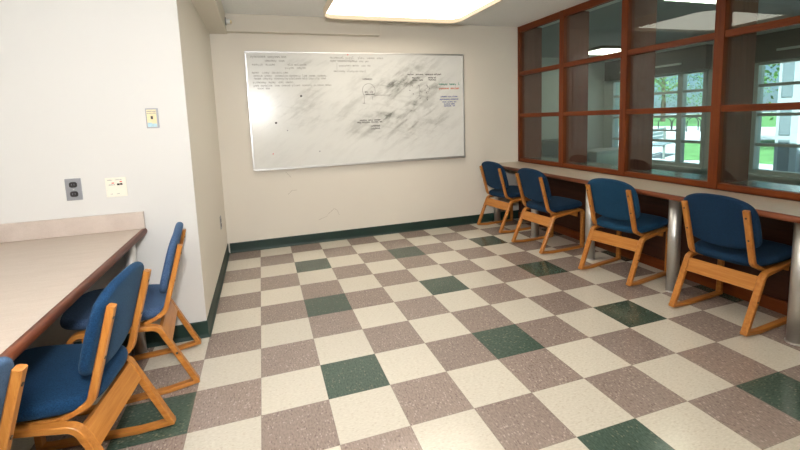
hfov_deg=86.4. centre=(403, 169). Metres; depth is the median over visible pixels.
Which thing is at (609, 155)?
case
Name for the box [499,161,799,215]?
countertop
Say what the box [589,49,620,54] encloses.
diffuser
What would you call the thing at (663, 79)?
tree
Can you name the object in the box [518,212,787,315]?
trim
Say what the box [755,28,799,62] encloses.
window blind
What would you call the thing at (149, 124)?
print
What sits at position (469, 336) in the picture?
floor
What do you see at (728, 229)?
chair
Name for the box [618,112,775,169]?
ground
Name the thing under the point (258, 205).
wall
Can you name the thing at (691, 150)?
lawn
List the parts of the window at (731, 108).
panel, rail, rail, rail, rail, panel, rail, rail, rail, rail, panel, rail, rail, rail, panel, rail, rail, rail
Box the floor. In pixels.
[10,218,799,449]
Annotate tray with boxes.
[255,156,464,170]
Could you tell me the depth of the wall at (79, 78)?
2.38 m
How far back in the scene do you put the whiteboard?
4.64 m
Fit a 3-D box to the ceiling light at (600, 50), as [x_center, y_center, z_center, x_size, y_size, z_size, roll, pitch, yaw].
[3.605,-2.107,7.541,0.740,0.064,0.590,-4,7,-18]
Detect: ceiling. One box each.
[221,0,621,27]
[542,0,799,57]
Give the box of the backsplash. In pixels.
[0,211,145,242]
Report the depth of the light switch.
2.45 m
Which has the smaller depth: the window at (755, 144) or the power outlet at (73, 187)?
the power outlet at (73, 187)
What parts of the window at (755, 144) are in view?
sill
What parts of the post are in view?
inset panel, inset panel, inset panel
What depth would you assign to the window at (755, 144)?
6.19 m
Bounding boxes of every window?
[518,0,799,200]
[603,25,799,185]
[748,58,799,180]
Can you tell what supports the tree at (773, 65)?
on the lawn at (691, 150)
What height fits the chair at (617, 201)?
0.797 m
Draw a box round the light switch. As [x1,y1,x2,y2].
[145,108,159,127]
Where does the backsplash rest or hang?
attached to the wall at (79, 78)
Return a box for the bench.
[652,127,674,158]
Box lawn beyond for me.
[653,112,776,126]
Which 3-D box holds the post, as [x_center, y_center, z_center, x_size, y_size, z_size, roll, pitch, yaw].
[6.452,-1.193,6.936,0.290,3.200,0.460,-4,7,-18]
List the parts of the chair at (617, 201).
post, frame, backrest, seat, post, frame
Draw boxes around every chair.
[0,356,27,449]
[13,261,175,449]
[60,222,200,415]
[477,161,530,232]
[511,168,584,253]
[578,178,667,285]
[669,193,791,336]
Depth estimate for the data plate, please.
2.43 m
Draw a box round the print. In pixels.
[148,123,156,126]
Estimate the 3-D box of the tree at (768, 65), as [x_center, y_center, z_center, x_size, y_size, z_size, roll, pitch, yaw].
[30.777,-10.228,41.928,9.259,11.206,10.533,1,8,26]
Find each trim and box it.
[225,13,379,36]
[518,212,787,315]
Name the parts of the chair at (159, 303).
seat, frame, post, backrest, post, frame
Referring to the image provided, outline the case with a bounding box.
[587,147,618,164]
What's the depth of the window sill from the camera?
3.48 m
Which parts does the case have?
lid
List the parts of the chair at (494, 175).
post, frame, backrest, seat, post, frame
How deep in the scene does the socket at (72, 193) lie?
2.37 m
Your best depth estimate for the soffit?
3.49 m
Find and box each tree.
[619,76,677,106]
[655,74,702,121]
[662,65,778,105]
[763,64,779,119]
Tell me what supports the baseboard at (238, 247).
attached to the wall at (258, 205)
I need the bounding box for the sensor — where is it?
[225,17,231,24]
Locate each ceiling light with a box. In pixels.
[323,0,501,23]
[589,45,620,54]
[668,0,715,3]
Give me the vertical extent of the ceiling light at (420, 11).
0.112 m
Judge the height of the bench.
0.900 m
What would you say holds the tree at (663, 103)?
on the lawn beyond
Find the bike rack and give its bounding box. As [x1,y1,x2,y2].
[686,117,700,131]
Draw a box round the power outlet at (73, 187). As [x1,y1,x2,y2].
[64,178,82,200]
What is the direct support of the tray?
on the whiteboard
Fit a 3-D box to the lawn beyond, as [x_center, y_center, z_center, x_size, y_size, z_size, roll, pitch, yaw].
[61.970,-5.611,41.086,76.000,0.012,130.000,-4,7,-18]
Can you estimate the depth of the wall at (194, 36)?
3.10 m
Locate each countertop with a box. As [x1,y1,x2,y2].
[0,211,148,360]
[494,161,799,346]
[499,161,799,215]
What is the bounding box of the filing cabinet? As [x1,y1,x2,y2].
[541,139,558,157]
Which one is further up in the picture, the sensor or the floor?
the sensor
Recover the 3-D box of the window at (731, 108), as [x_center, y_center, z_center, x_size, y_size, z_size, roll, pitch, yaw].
[2.361,-0.686,3.010,0.332,1.642,4.950,-4,7,-18]
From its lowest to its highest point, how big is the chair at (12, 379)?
0.797 m
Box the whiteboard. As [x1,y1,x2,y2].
[244,51,464,170]
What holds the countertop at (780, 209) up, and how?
on the floor
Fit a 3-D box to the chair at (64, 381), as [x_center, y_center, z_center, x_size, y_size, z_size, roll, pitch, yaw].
[-1.248,0.776,1.566,0.572,0.797,0.465,-4,7,-13]
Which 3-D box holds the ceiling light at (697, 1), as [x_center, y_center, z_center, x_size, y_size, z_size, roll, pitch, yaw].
[2.997,-1.651,3.875,0.840,0.064,0.770,-4,7,-18]
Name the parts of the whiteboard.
frame, frame, frame, frame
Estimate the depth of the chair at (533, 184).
4.12 m
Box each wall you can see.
[0,0,206,349]
[177,0,227,318]
[209,22,518,252]
[519,161,799,301]
[542,58,604,148]
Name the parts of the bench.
frame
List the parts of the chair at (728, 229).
post, frame, backrest, seat, post, frame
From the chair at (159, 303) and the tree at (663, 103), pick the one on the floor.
the chair at (159, 303)
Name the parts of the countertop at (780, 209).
leg, leg, leg, leg, leg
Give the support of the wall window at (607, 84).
in the wall at (596, 71)
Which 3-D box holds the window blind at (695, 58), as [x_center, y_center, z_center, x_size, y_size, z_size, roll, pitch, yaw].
[4.517,-1.901,7.757,0.163,0.380,2.102,-4,7,-18]
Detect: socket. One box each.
[69,182,76,187]
[70,191,77,196]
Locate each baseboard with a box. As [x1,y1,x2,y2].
[62,244,229,350]
[230,210,518,253]
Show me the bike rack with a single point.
(691, 117)
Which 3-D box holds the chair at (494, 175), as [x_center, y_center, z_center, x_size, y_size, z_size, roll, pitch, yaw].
[1.230,0.281,5.005,0.572,0.797,0.465,-5,7,-24]
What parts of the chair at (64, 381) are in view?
frame, post, seat, frame, backrest, post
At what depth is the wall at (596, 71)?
8.80 m
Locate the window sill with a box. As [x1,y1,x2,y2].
[530,156,799,191]
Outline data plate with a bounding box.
[105,177,127,196]
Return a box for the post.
[773,61,799,172]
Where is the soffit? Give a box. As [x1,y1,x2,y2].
[191,0,226,33]
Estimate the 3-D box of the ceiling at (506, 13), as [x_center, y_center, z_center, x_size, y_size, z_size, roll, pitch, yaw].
[0.396,-1.307,1.430,5.000,0.100,6.800,-4,7,-18]
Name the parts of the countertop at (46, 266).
leg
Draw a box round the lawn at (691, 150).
[684,140,774,164]
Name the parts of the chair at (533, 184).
post, frame, backrest, seat, post, frame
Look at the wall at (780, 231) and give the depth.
3.47 m
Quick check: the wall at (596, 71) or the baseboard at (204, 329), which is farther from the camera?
the wall at (596, 71)
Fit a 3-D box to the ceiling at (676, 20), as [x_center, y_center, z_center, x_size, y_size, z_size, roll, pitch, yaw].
[4.061,-1.805,4.147,3.690,0.100,9.500,-4,7,-18]
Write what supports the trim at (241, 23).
attached to the wall at (258, 205)
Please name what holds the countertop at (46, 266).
on the floor

